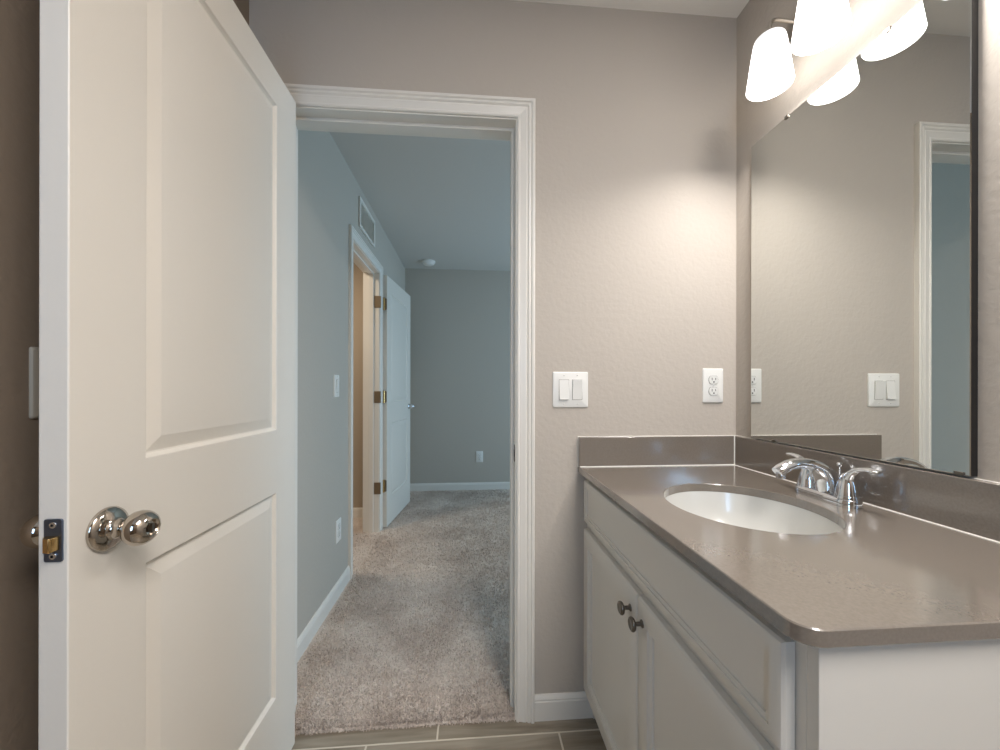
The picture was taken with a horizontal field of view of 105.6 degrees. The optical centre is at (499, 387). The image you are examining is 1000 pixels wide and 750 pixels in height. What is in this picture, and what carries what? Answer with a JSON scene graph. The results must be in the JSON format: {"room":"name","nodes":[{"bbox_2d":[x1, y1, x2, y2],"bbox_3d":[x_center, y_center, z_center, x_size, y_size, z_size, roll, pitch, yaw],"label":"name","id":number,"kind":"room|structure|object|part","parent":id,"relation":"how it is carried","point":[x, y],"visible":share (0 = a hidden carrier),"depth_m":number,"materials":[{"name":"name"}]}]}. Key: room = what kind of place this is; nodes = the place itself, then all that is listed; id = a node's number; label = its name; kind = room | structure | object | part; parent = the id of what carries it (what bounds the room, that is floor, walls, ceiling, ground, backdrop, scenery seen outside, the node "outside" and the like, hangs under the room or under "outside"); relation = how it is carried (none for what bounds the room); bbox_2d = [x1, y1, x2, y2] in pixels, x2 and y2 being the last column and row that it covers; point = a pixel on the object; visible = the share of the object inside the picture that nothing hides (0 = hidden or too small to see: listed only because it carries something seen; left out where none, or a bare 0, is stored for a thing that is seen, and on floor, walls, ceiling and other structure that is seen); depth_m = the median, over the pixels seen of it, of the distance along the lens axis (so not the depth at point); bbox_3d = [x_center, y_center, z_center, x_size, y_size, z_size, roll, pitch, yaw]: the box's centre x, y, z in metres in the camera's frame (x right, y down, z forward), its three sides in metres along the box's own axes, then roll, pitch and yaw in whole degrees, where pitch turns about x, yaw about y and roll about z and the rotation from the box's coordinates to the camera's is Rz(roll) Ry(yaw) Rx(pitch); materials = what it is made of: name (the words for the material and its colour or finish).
{"room":"bathroom","nodes":[
{"label":"bathroom","id":0,"kind":"room"},
{"bbox_2d":[0,0,404,749],"bbox_3d":[-0.862,-0.123,1.287,0.110,2.520,5.556,0,0,-4],"label":"wall","id":1,"kind":"structure","parent":0,"point":[19,19],"depth_m":0.62,"materials":[{"name":"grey paint"}]},
{"bbox_2d":[29,347,38,418],"bbox_3d":[-0.754,-0.008,0.645,0.012,0.116,0.070,0,0,-4],"label":"light switch","id":2,"kind":"object","parent":1,"relation":"attached to","point":[33,351],"visible":0.15,"depth_m":0.61,"materials":[{"name":"beige plastic"}]},
{"bbox_2d":[297,565,349,662],"bbox_3d":[-0.839,1.067,1.767,0.012,0.083,0.860,0,0,-4],"label":"baseboard","id":3,"kind":"structure","parent":1,"relation":"attached to","point":[303,641],"depth_m":1.77,"materials":[{"name":"white paint"}]},
{"bbox_2d":[334,375,339,396],"bbox_3d":[-0.854,-0.009,1.993,0.012,0.116,0.070,0,0,-4],"label":"light switch","id":4,"kind":"object","parent":1,"relation":"attached to","point":[336,377],"visible":1,"depth_m":1.98,"materials":[{"name":"white plastic"}]},
{"bbox_2d":[336,517,340,543],"bbox_3d":[-0.860,0.761,2.025,0.008,0.120,0.075,0,0,-4],"label":"power outlet","id":5,"kind":"object","parent":1,"relation":"attached to","point":[338,522],"visible":1,"depth_m":2.02,"materials":[{"name":"white plastic"}]},
{"bbox_2d":[348,224,382,578],"bbox_3d":[-0.955,0.086,2.580,0.138,2.061,0.788,0,0,-4],"label":"door frame","id":6,"kind":"structure","parent":1,"relation":"attached to","point":[370,273],"depth_m":2.90,"materials":[{"name":"white paint"}]},
{"bbox_2d":[359,196,374,247],"bbox_3d":[-0.895,-1.108,2.565,0.012,0.192,0.370,0,0,-4],"label":"air vent","id":7,"kind":"object","parent":1,"relation":"in","point":[366,221],"visible":1,"depth_m":2.56,"materials":[{"name":"white metal"}]},
{"bbox_2d":[374,275,413,526],"bbox_3d":[-0.898,0.106,3.292,0.133,1.985,0.773,0,0,2],"label":"door","id":8,"kind":"structure","parent":1,"relation":"in","point":[396,302],"depth_m":3.19,"materials":[{"name":"white paint"}]},
{"bbox_2d":[353,262,362,507],"bbox_3d":[-1.597,-0.124,2.640,1.152,2.520,2.746,0,0,-4],"label":"wall","id":9,"kind":"structure","parent":0,"point":[357,273],"depth_m":3.25,"materials":[{"name":"beige paint"}]},
{"bbox_2d":[353,507,362,517],"bbox_3d":[-1.595,1.066,3.213,1.048,0.083,0.012,0,0,-4],"label":"baseboard","id":10,"kind":"structure","parent":9,"relation":"attached to","point":[357,512],"depth_m":3.24,"materials":[{"name":"white paint"}]},
{"bbox_2d":[295,489,514,735],"bbox_3d":[0.323,1.110,2.725,4.800,0.018,2.866,0,0,-4],"label":"floor","id":11,"kind":"structure","parent":0,"point":[418,634],"depth_m":1.74,"materials":[{"name":"grey carpet"}]},
{"bbox_2d":[330,132,509,270],"bbox_3d":[0.273,-1.324,2.782,4.900,0.100,2.746,0,0,-4],"label":"ceiling","id":12,"kind":"structure","parent":0,"point":[445,201],"depth_m":2.52,"materials":[{"name":"grey paint"}]},
{"bbox_2d":[422,259,434,265],"bbox_3d":[-0.719,-1.254,3.827,0.136,0.042,0.136,0,0,-4],"label":"smoke detector","id":13,"kind":"object","parent":12,"relation":"attached to","point":[427,262],"visible":1,"depth_m":3.78,"materials":[{"name":"white plastic"}]},
{"bbox_2d":[292,725,598,749],"bbox_3d":[1.000,1.150,1.478,3.640,0.059,5.456,0,0,-4],"label":"floor","id":14,"kind":"structure","parent":0,"point":[558,732],"depth_m":1.21,"materials":[{"name":"beige tile"}]},
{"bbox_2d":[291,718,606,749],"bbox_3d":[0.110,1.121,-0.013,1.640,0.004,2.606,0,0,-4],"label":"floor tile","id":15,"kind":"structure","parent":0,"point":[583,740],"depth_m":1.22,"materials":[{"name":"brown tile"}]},
{"bbox_2d":[584,479,999,749],"bbox_3d":[0.572,0.703,0.881,0.580,0.829,0.865,0,0,-4],"label":"vanity cabinet","id":16,"kind":"object","parent":15,"relation":"on","point":[674,660],"visible":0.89,"depth_m":0.56,"materials":[{"name":"white paint"}]},
{"bbox_3d":[0.303,0.739,1.070,0.018,0.537,0.410,0,0,-4],"label":"cabinet door","id":17,"kind":"part","parent":16,"relation":"part of","materials":[{"name":"white paint"}]},
{"bbox_3d":[0.294,0.519,0.895,0.028,0.031,0.031,0,0,-4],"label":"knob","id":18,"kind":"part","parent":16,"relation":"part of","materials":[{"name":"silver metal"}]},
{"bbox_3d":[0.299,0.519,0.833,0.028,0.031,0.031,0,0,-4],"label":"knob","id":19,"kind":"part","parent":16,"relation":"part of","materials":[{"name":"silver metal"}]},
{"bbox_3d":[0.319,0.378,0.868,0.018,0.138,0.815,0,0,-4],"label":"drawer","id":20,"kind":"part","parent":16,"relation":"part of","materials":[{"name":"white paint"}]},
{"bbox_3d":[0.334,0.739,0.661,0.018,0.537,0.400,0,0,-4],"label":"cabinet door","id":21,"kind":"part","parent":16,"relation":"part of","materials":[{"name":"white paint"}]},
{"bbox_2d":[578,435,999,647],"bbox_3d":[0.581,0.227,0.877,0.569,0.122,0.882,0,0,-4],"label":"countertop","id":22,"kind":"structure","parent":16,"relation":"on","point":[919,562],"depth_m":0.66,"materials":[{"name":"beige stone"}]},
{"bbox_2d":[665,491,842,534],"bbox_3d":[0.561,0.366,0.875,0.349,0.154,0.389,0,0,-4],"label":"sink basin","id":23,"kind":"object","parent":22,"relation":"in","point":[751,512],"visible":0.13,"depth_m":1.00,"materials":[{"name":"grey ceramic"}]},
{"bbox_2d":[772,452,881,508],"bbox_3d":[0.775,0.218,0.922,0.187,0.099,0.186,0,0,35],"label":"faucet","id":24,"kind":"object","parent":22,"relation":"on","point":[818,480],"visible":1,"depth_m":0.89,"materials":[{"name":"silver metal"}]},
{"bbox_3d":[0.780,0.198,0.991,0.026,0.049,0.080,0,0,-4],"label":"lever","id":25,"kind":"part","parent":24,"relation":"part of","materials":[{"name":"silver metal"}]},
{"bbox_3d":[0.740,0.215,0.910,0.176,0.094,0.048,0,0,-4],"label":"spout","id":26,"kind":"part","parent":24,"relation":"part of","materials":[{"name":"silver metal"}]},
{"bbox_3d":[0.782,0.229,0.963,0.049,0.074,0.049,0,0,-4],"label":"handle","id":27,"kind":"part","parent":24,"relation":"part of","materials":[{"name":"silver metal"}]},
{"bbox_3d":[0.786,0.258,0.913,0.053,0.020,0.151,0,0,-4],"label":"plate","id":28,"kind":"part","parent":24,"relation":"part of","materials":[{"name":"silver metal"}]},
{"bbox_3d":[0.820,0.217,0.916,0.013,0.076,0.013,0,0,23],"label":"lift rod","id":29,"kind":"part","parent":24,"relation":"part of","materials":[{"name":"silver metal"}]},
{"bbox_3d":[0.790,0.229,0.864,0.049,0.074,0.049,0,0,-4],"label":"handle","id":30,"kind":"part","parent":24,"relation":"part of","materials":[{"name":"silver metal"}]},
{"bbox_3d":[0.792,0.198,0.836,0.026,0.049,0.080,0,0,-4],"label":"lever","id":31,"kind":"part","parent":24,"relation":"part of","materials":[{"name":"silver metal"}]},
{"bbox_2d":[405,268,509,483],"bbox_3d":[0.213,-0.121,4.205,5.000,2.520,0.100,0,0,-4],"label":"wall","id":32,"kind":"structure","parent":0,"point":[460,319],"depth_m":4.10,"materials":[{"name":"beige paint"}]},
{"bbox_2d":[410,482,509,490],"bbox_3d":[0.788,1.070,4.192,3.624,0.083,0.012,0,0,-4],"label":"baseboard","id":33,"kind":"structure","parent":32,"relation":"attached to","point":[471,485],"depth_m":4.09,"materials":[{"name":"white paint"}]},
{"bbox_2d":[476,451,482,461],"bbox_3d":[-0.222,0.748,4.117,0.075,0.120,0.008,0,0,-4],"label":"power outlet","id":34,"kind":"object","parent":32,"relation":"attached to","point":[479,454],"visible":1,"depth_m":4.11,"materials":[{"name":"white plastic"}]},
{"bbox_2d":[249,0,736,693],"bbox_3d":[0.429,-0.121,1.362,5.000,2.520,0.110,0,0,-4],"label":"wall","id":35,"kind":"structure","parent":0,"point":[636,130],"depth_m":1.30,"materials":[{"name":"beige paint"}]},
{"bbox_2d":[19,0,295,749],"bbox_3d":[-0.631,0.109,0.861,0.168,1.993,0.728,0,0,-4],"label":"door","id":36,"kind":"structure","parent":35,"relation":"in","point":[163,530],"depth_m":0.68,"materials":[{"name":"white paint"}]},
{"bbox_3d":[-0.660,0.211,0.565,0.066,0.065,0.065,0,0,-4],"label":"knob","id":37,"kind":"part","parent":36,"relation":"part of","materials":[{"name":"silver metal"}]},
{"bbox_3d":[-0.603,0.206,0.513,0.023,0.058,0.003,0,0,-4],"label":"latch plate","id":38,"kind":"part","parent":36,"relation":"part of","materials":[{"name":"silver metal"}]},
{"bbox_3d":[-0.557,0.211,0.572,0.066,0.065,0.065,0,0,-4],"label":"knob","id":39,"kind":"part","parent":36,"relation":"part of","materials":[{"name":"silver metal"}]},
{"bbox_2d":[284,83,535,723],"bbox_3d":[-0.329,0.076,1.304,0.883,2.084,0.147,0,0,-4],"label":"door frame","id":40,"kind":"structure","parent":35,"relation":"attached to","point":[523,110],"depth_m":1.27,"materials":[{"name":"white paint"}]},
{"bbox_2d":[534,691,592,721],"bbox_3d":[0.222,1.077,1.285,0.220,0.083,0.012,0,0,-4],"label":"baseboard","id":41,"kind":"structure","parent":35,"relation":"attached to","point":[564,705],"depth_m":1.28,"materials":[{"name":"white paint"}]},
{"bbox_2d":[553,372,587,407],"bbox_3d":[0.239,0.007,1.286,0.122,0.121,0.012,0,0,-4],"label":"light switch","id":42,"kind":"object","parent":35,"relation":"attached to","point":[570,389],"visible":1,"depth_m":1.28,"materials":[{"name":"white plastic"}]},
{"bbox_2d":[578,436,733,466],"bbox_3d":[0.539,0.217,1.304,0.547,0.100,0.019,0,0,-4],"label":"backsplash","id":43,"kind":"structure","parent":35,"relation":"attached to","point":[614,450],"depth_m":1.29,"materials":[{"name":"beige stone"}]},
{"bbox_2d":[702,368,722,402],"bbox_3d":[0.745,-0.007,1.326,0.075,0.120,0.008,0,0,-4],"label":"power outlet","id":44,"kind":"object","parent":35,"relation":"attached to","point":[712,378],"visible":1,"depth_m":1.32,"materials":[{"name":"white plastic"}]},
{"bbox_2d":[709,376,717,383],"bbox_3d":[0.745,-0.027,1.323,0.034,0.027,0.002,0,0,-4],"label":"receptacle","id":45,"kind":"object","parent":44,"relation":"attached to","point":[712,379],"depth_m":1.32,"materials":[{"name":"white plastic"}]},
{"bbox_2d":[709,387,717,394],"bbox_3d":[0.745,0.012,1.323,0.034,0.027,0.002,0,0,-4],"label":"receptacle","id":46,"kind":"object","parent":44,"relation":"attached to","point":[712,390],"depth_m":1.32,"materials":[{"name":"white plastic"}]},
{"bbox_2d":[514,0,748,17],"bbox_3d":[0.115,-1.353,-0.021,1.640,0.100,2.600,0,0,-4],"label":"ceiling","id":47,"kind":"structure","parent":0,"point":[718,8],"depth_m":1.29,"materials":[{"name":"white paint"}]},
{"bbox_2d":[736,0,999,481],"bbox_3d":[0.984,-0.120,-0.005,0.100,2.520,2.700,0,0,-4],"label":"wall","id":48,"kind":"structure","parent":0,"point":[870,18],"depth_m":0.90,"materials":[{"name":"beige paint"}]},
{"bbox_2d":[746,0,851,101],"bbox_3d":[0.783,-0.946,0.899,0.164,0.229,0.418,0,0,-4],"label":"vanity light","id":49,"kind":"object","parent":48,"relation":"attached to","point":[816,25],"visible":1,"depth_m":1.00,"materials":[{"name":"white glass"}]},
{"bbox_3d":[0.745,-0.899,1.049,0.111,0.135,0.111,0,0,-4],"label":"lamp shade","id":50,"kind":"part","parent":49,"relation":"part of","materials":[{"name":"white glass"}]},
{"bbox_3d":[0.788,-0.998,1.052,0.097,0.048,0.010,0,0,-4],"label":"arm","id":51,"kind":"part","parent":49,"relation":"part of","materials":[{"name":"silver metal"}]},
{"bbox_3d":[0.756,-0.899,0.897,0.111,0.135,0.111,0,0,-4],"label":"lamp shade","id":52,"kind":"part","parent":49,"relation":"part of","materials":[{"name":"white glass"}]},
{"bbox_2d":[751,0,977,476],"bbox_3d":[0.850,-0.315,0.971,0.018,0.956,0.550,0,0,-4],"label":"wall mirror","id":53,"kind":"object","parent":48,"relation":"attached to","point":[864,195],"visible":1,"depth_m":0.85,"materials":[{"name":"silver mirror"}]},
{"bbox_2d":[734,435,999,541],"bbox_3d":[0.854,0.218,0.897,0.019,0.100,0.880,0,0,-4],"label":"backsplash","id":54,"kind":"structure","parent":48,"relation":"attached to","point":[970,505],"depth_m":0.79,"materials":[{"name":"beige stone"}]}
]}

